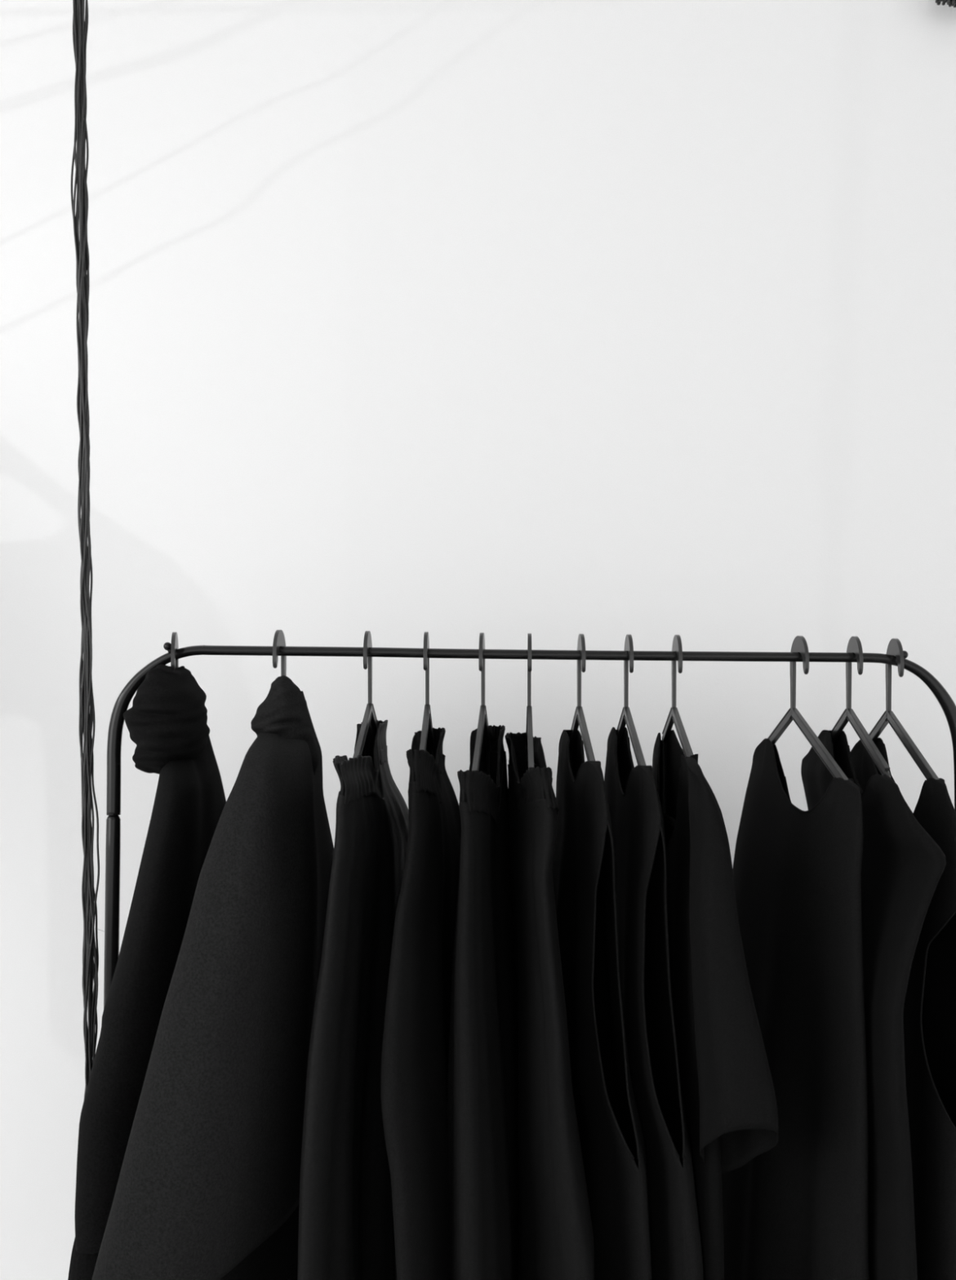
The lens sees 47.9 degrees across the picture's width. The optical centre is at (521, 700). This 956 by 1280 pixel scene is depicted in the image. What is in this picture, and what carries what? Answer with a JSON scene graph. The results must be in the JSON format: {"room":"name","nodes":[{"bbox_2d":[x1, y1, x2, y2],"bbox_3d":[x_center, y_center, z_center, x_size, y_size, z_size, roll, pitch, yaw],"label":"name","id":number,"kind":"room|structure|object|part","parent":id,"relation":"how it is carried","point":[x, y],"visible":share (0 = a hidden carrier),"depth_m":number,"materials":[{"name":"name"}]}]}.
{"room":"clothing store","nodes":[
{"label":"clothing store","id":0,"kind":"room"},
{"bbox_2d":[0,0,955,1279],"bbox_3d":[0.000,-0.030,1.754,9.000,3.100,0.120,0,0,0],"label":"wall","id":1,"kind":"structure","parent":0,"point":[555,322],"depth_m":1.69,"materials":[{"name":"white paint"}]},
{"bbox_3d":[0.000,-1.580,-0.781,9.000,0.100,4.950,0,0,0],"label":"ceiling","id":2,"kind":"structure","parent":0,"visible":0},
{"bbox_2d":[71,0,103,1097],"bbox_3d":[-0.504,-0.302,1.248,0.033,2.445,0.063,0,0,0],"label":"cable","id":3,"kind":"object","parent":2,"relation":"hanging from","point":[80,27],"visible":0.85,"depth_m":1.25,"materials":[{"name":"black rubber"}]},
{"bbox_2d":[935,0,955,7],"bbox_3d":[0.669,-1.294,1.652,0.070,0.468,0.035,0,0,0],"label":"tassel","id":4,"kind":"object","parent":2,"relation":"hanging from","point":[950,2],"visible":1,"depth_m":1.65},
{"bbox_3d":[0.000,1.520,-0.781,9.000,0.100,4.950,0,0,0],"label":"floor","id":5,"kind":"structure","parent":0,"visible":0},
{"bbox_2d":[103,642,955,1008],"bbox_3d":[0.017,0.698,1.244,1.029,1.532,0.492,0,0,0],"label":"clothes rack","id":6,"kind":"object","parent":5,"relation":"on","point":[113,848],"visible":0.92,"depth_m":1.24,"materials":[{"name":"black metal"}]},
{"bbox_3d":[-0.480,0.764,1.244,0.032,1.263,0.016,0,0,0],"label":"post","id":7,"kind":"part","parent":6,"relation":"part of","materials":[{"name":"black metal"}]},
{"bbox_2d":[67,664,226,1279],"bbox_3d":[-0.393,0.405,1.224,0.110,0.891,0.363,0,0,11],"label":"coat","id":8,"kind":"object","parent":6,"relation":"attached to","point":[166,720],"visible":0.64,"depth_m":1.10,"materials":[{"name":"black fabric"}]},
{"bbox_2d":[170,631,178,670],"bbox_3d":[-0.400,0.032,1.239,0.006,0.223,0.104,0,0,-12],"label":"clothes hanger","id":9,"kind":"object","parent":6,"relation":"hanging from","point":[174,646],"visible":0.22,"depth_m":1.23,"materials":[{"name":"grey metal"}]},
{"bbox_2d":[92,675,333,1279],"bbox_3d":[-0.284,0.431,1.177,0.158,0.918,0.434,0,0,16],"label":"coat","id":10,"kind":"object","parent":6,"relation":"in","point":[207,1188],"visible":0.83,"depth_m":1.02,"materials":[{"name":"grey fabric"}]},
{"bbox_2d":[272,629,286,675],"bbox_3d":[-0.280,0.029,1.239,0.006,0.223,0.168,0,0,1],"label":"clothes hanger","id":11,"kind":"object","parent":6,"relation":"hanging from","point":[279,641],"visible":0.28,"depth_m":1.24,"materials":[{"name":"grey metal"}]},
{"bbox_2d":[297,720,408,1279],"bbox_3d":[-0.167,0.437,1.202,0.076,0.827,0.415,0,0,7],"label":"garment","id":12,"kind":"object","parent":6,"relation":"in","point":[346,1231],"visible":0.74,"depth_m":1.08,"materials":[{"name":"black fabric"}]},
{"bbox_2d":[352,631,378,757],"bbox_3d":[-0.178,0.031,1.239,0.006,0.223,0.264,0,0,-1],"label":"clothes hanger","id":13,"kind":"object","parent":6,"relation":"hanging from","point":[370,715],"visible":0.56,"depth_m":1.23,"materials":[{"name":"grey metal"}]},
{"bbox_3d":[-0.177,0.071,1.187,0.006,0.137,0.160,0,0,-1],"label":"shoulder arm","id":14,"kind":"part","parent":13,"relation":"part of","materials":[{"name":"black plastic"}]},
{"bbox_3d":[-0.179,0.071,1.315,0.006,0.137,0.111,0,0,-1],"label":"shoulder arm","id":15,"kind":"part","parent":13,"relation":"part of","materials":[{"name":"black plastic"}]},
{"bbox_2d":[380,727,461,1279],"bbox_3d":[-0.099,0.442,1.205,0.079,0.817,0.394,0,0,5],"label":"garment","id":16,"kind":"object","parent":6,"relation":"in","point":[415,1057],"visible":0.78,"depth_m":1.07,"materials":[{"name":"black fabric"}]},
{"bbox_2d":[419,631,434,756],"bbox_3d":[-0.110,0.032,1.239,0.006,0.223,0.254,0,0,-2],"label":"clothes hanger","id":17,"kind":"object","parent":6,"relation":"hanging from","point":[427,726],"visible":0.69,"depth_m":1.25,"materials":[{"name":"grey metal"}]},
{"bbox_3d":[-0.109,0.072,1.190,0.006,0.137,0.155,0,0,-2],"label":"shoulder arm","id":18,"kind":"part","parent":17,"relation":"part of","materials":[{"name":"black plastic"}]},
{"bbox_3d":[-0.112,0.072,1.313,0.006,0.137,0.106,0,0,-2],"label":"shoulder arm","id":19,"kind":"part","parent":17,"relation":"part of","materials":[{"name":"black plastic"}]},
{"bbox_2d":[471,632,490,775],"bbox_3d":[-0.046,0.033,1.239,0.006,0.223,0.254,0,0,2],"label":"clothes hanger","id":20,"kind":"object","parent":6,"relation":"hanging from","point":[482,726],"visible":0.7,"depth_m":1.24,"materials":[{"name":"grey metal"}]},
{"bbox_3d":[-0.048,0.073,1.190,0.006,0.137,0.155,0,0,2],"label":"shoulder arm","id":21,"kind":"part","parent":20,"relation":"part of","materials":[{"name":"black plastic"}]},
{"bbox_2d":[447,724,519,1279],"bbox_3d":[-0.037,0.440,1.203,0.071,0.820,0.390,0,0,3],"label":"garment","id":22,"kind":"object","parent":20,"relation":"hanging from","point":[482,1089],"visible":0.98,"depth_m":1.07,"materials":[{"name":"black fabric"}]},
{"bbox_3d":[-0.044,0.073,1.313,0.006,0.137,0.106,0,0,2],"label":"shoulder arm","id":23,"kind":"part","parent":20,"relation":"part of","materials":[{"name":"black plastic"}]},
{"bbox_2d":[525,633,533,772],"bbox_3d":[0.009,0.034,1.239,0.006,0.223,0.224,0,0,-1],"label":"clothes hanger","id":24,"kind":"object","parent":6,"relation":"hanging from","point":[529,732],"visible":0.67,"depth_m":1.23,"materials":[{"name":"grey metal"}]},
{"bbox_3d":[0.008,0.074,1.306,0.006,0.138,0.091,0,0,-1],"label":"shoulder arm","id":25,"kind":"part","parent":24,"relation":"part of","materials":[{"name":"black plastic"}]},
{"bbox_3d":[0.009,0.074,1.197,0.006,0.137,0.140,0,0,-1],"label":"shoulder arm","id":26,"kind":"part","parent":24,"relation":"part of","materials":[{"name":"black plastic"}]},
{"bbox_3d":[0.018,0.034,1.244,0.996,0.196,0.015,0,0,0],"label":"rail","id":27,"kind":"part","parent":6,"relation":"part of","materials":[{"name":"black metal"}]},
{"bbox_2d":[504,732,594,1279],"bbox_3d":[0.027,0.445,1.199,0.086,0.810,0.406,0,0,-12],"label":"garment","id":28,"kind":"object","parent":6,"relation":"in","point":[556,1233],"visible":0.85,"depth_m":1.07,"materials":[{"name":"black fabric"}]},
{"bbox_2d":[568,633,595,771],"bbox_3d":[0.069,0.034,1.239,0.006,0.223,0.244,0,0,-4],"label":"clothes hanger","id":29,"kind":"object","parent":6,"relation":"hanging from","point":[579,719],"visible":0.62,"depth_m":1.24,"materials":[{"name":"black plastic"}]},
{"bbox_3d":[0.064,0.074,1.310,0.006,0.138,0.101,0,0,-4],"label":"shoulder arm","id":30,"kind":"part","parent":29,"relation":"part of","materials":[{"name":"black plastic"}]},
{"bbox_3d":[0.072,0.074,1.192,0.006,0.137,0.150,0,0,-4],"label":"shoulder arm","id":31,"kind":"part","parent":29,"relation":"part of","materials":[{"name":"black plastic"}]},
{"bbox_2d":[552,729,651,1279],"bbox_3d":[0.073,0.473,1.214,0.071,0.874,0.397,0,0,-14],"label":"dress","id":32,"kind":"object","parent":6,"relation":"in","point":[612,1144],"visible":0.67,"depth_m":1.12,"materials":[{"name":"black fabric"}]},
{"bbox_2d":[616,634,646,765],"bbox_3d":[0.124,0.035,1.239,0.006,0.223,0.254,0,0,-3],"label":"clothes hanger","id":33,"kind":"object","parent":6,"relation":"hanging from","point":[626,718],"visible":0.59,"depth_m":1.24,"materials":[{"name":"black plastic"}]},
{"bbox_3d":[0.120,0.075,1.313,0.006,0.137,0.106,0,0,-3],"label":"shoulder arm","id":34,"kind":"part","parent":33,"relation":"part of","materials":[{"name":"black plastic"}]},
{"bbox_3d":[0.126,0.075,1.190,0.006,0.137,0.155,0,0,-3],"label":"shoulder arm","id":35,"kind":"part","parent":33,"relation":"part of","materials":[{"name":"black plastic"}]},
{"bbox_2d":[604,727,703,1279],"bbox_3d":[0.140,0.471,1.211,0.082,0.878,0.377,0,0,-9],"label":"dress","id":36,"kind":"object","parent":33,"relation":"hanging from","point":[637,820],"visible":0.61,"depth_m":1.11,"materials":[{"name":"black fabric"}]},
{"bbox_2d":[662,635,693,826],"bbox_3d":[0.180,0.035,1.239,0.006,0.223,0.194,0,0,-2],"label":"clothes hanger","id":37,"kind":"object","parent":6,"relation":"hanging from","point":[673,717],"visible":0.7,"depth_m":1.26,"materials":[{"name":"black plastic"}]},
{"bbox_3d":[0.178,0.076,1.298,0.006,0.138,0.076,0,0,-2],"label":"shoulder arm","id":38,"kind":"part","parent":37,"relation":"part of"},
{"bbox_3d":[0.181,0.075,1.204,0.006,0.137,0.125,0,0,-2],"label":"shoulder arm","id":39,"kind":"part","parent":37,"relation":"part of","materials":[{"name":"black plastic"}]},
{"bbox_2d":[652,729,778,1279],"bbox_3d":[0.186,0.422,1.198,0.078,0.775,0.403,0,0,-7],"label":"shirt","id":40,"kind":"object","parent":37,"relation":"hanging from","point":[728,1091],"visible":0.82,"depth_m":1.04,"materials":[{"name":"black fabric"}]},
{"bbox_2d":[767,635,848,779],"bbox_3d":[0.322,0.036,1.239,0.006,0.223,0.264,0,0,-7],"label":"clothes hanger","id":41,"kind":"object","parent":6,"relation":"hanging from","point":[799,644],"visible":0.46,"depth_m":1.23,"materials":[{"name":"black plastic"}]},
{"bbox_3d":[0.312,0.077,1.315,0.006,0.137,0.111,0,0,-7],"label":"shoulder arm","id":42,"kind":"part","parent":41,"relation":"part of","materials":[{"name":"black plastic"}]},
{"bbox_2d":[721,738,868,1279],"bbox_3d":[0.292,0.478,1.225,0.087,0.864,0.379,0,0,-8],"label":"dress","id":43,"kind":"object","parent":41,"relation":"hanging from","point":[797,1210],"visible":0.81,"depth_m":1.15,"materials":[{"name":"black fabric"}]},
{"bbox_3d":[0.328,0.076,1.187,0.006,0.137,0.160,0,0,-7],"label":"shoulder arm","id":44,"kind":"part","parent":41,"relation":"part of","materials":[{"name":"black plastic"}]},
{"bbox_2d":[830,635,890,777],"bbox_3d":[0.385,0.037,1.239,0.006,0.223,0.214,0,0,-1],"label":"clothes hanger","id":45,"kind":"object","parent":6,"relation":"hanging from","point":[854,645],"visible":0.52,"depth_m":1.23,"materials":[{"name":"black plastic"}]},
{"bbox_3d":[0.383,0.078,1.303,0.006,0.138,0.086,0,0,-1],"label":"shoulder arm","id":46,"kind":"part","parent":45,"relation":"part of","materials":[{"name":"black plastic"}]},
{"bbox_3d":[0.386,0.077,1.200,0.006,0.137,0.135,0,0,-1],"label":"shoulder arm","id":47,"kind":"part","parent":45,"relation":"part of","materials":[{"name":"black plastic"}]},
{"bbox_2d":[800,729,946,1279],"bbox_3d":[0.382,0.473,1.227,0.076,0.875,0.416,0,0,-1],"label":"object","id":48,"kind":"object","parent":45,"relation":"hanging from","point":[902,866],"visible":0.48,"depth_m":1.06,"materials":[{"name":"black fabric"}]},
{"bbox_2d":[868,638,939,779],"bbox_3d":[0.431,0.039,1.239,0.006,0.223,0.254,0,0,-1],"label":"clothes hanger","id":49,"kind":"object","parent":6,"relation":"hanging from","point":[895,646],"visible":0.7,"depth_m":1.23,"materials":[{"name":"black plastic"}]},
{"bbox_3d":[0.430,0.080,1.313,0.006,0.137,0.106,0,0,-1],"label":"shoulder arm","id":50,"kind":"part","parent":49,"relation":"part of","materials":[{"name":"black plastic"}]},
{"bbox_2d":[850,737,955,1279],"bbox_3d":[0.433,0.477,1.214,0.086,0.866,0.350,0,0,-6],"label":"dress","id":51,"kind":"object","parent":49,"relation":"hanging from","point":[929,1015],"visible":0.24,"depth_m":1.11,"materials":[{"name":"black fabric"}]},
{"bbox_3d":[0.432,0.080,1.190,0.006,0.137,0.155,0,0,-1],"label":"shoulder arm","id":52,"kind":"part","parent":49,"relation":"part of","materials":[{"name":"black plastic"}]}
]}

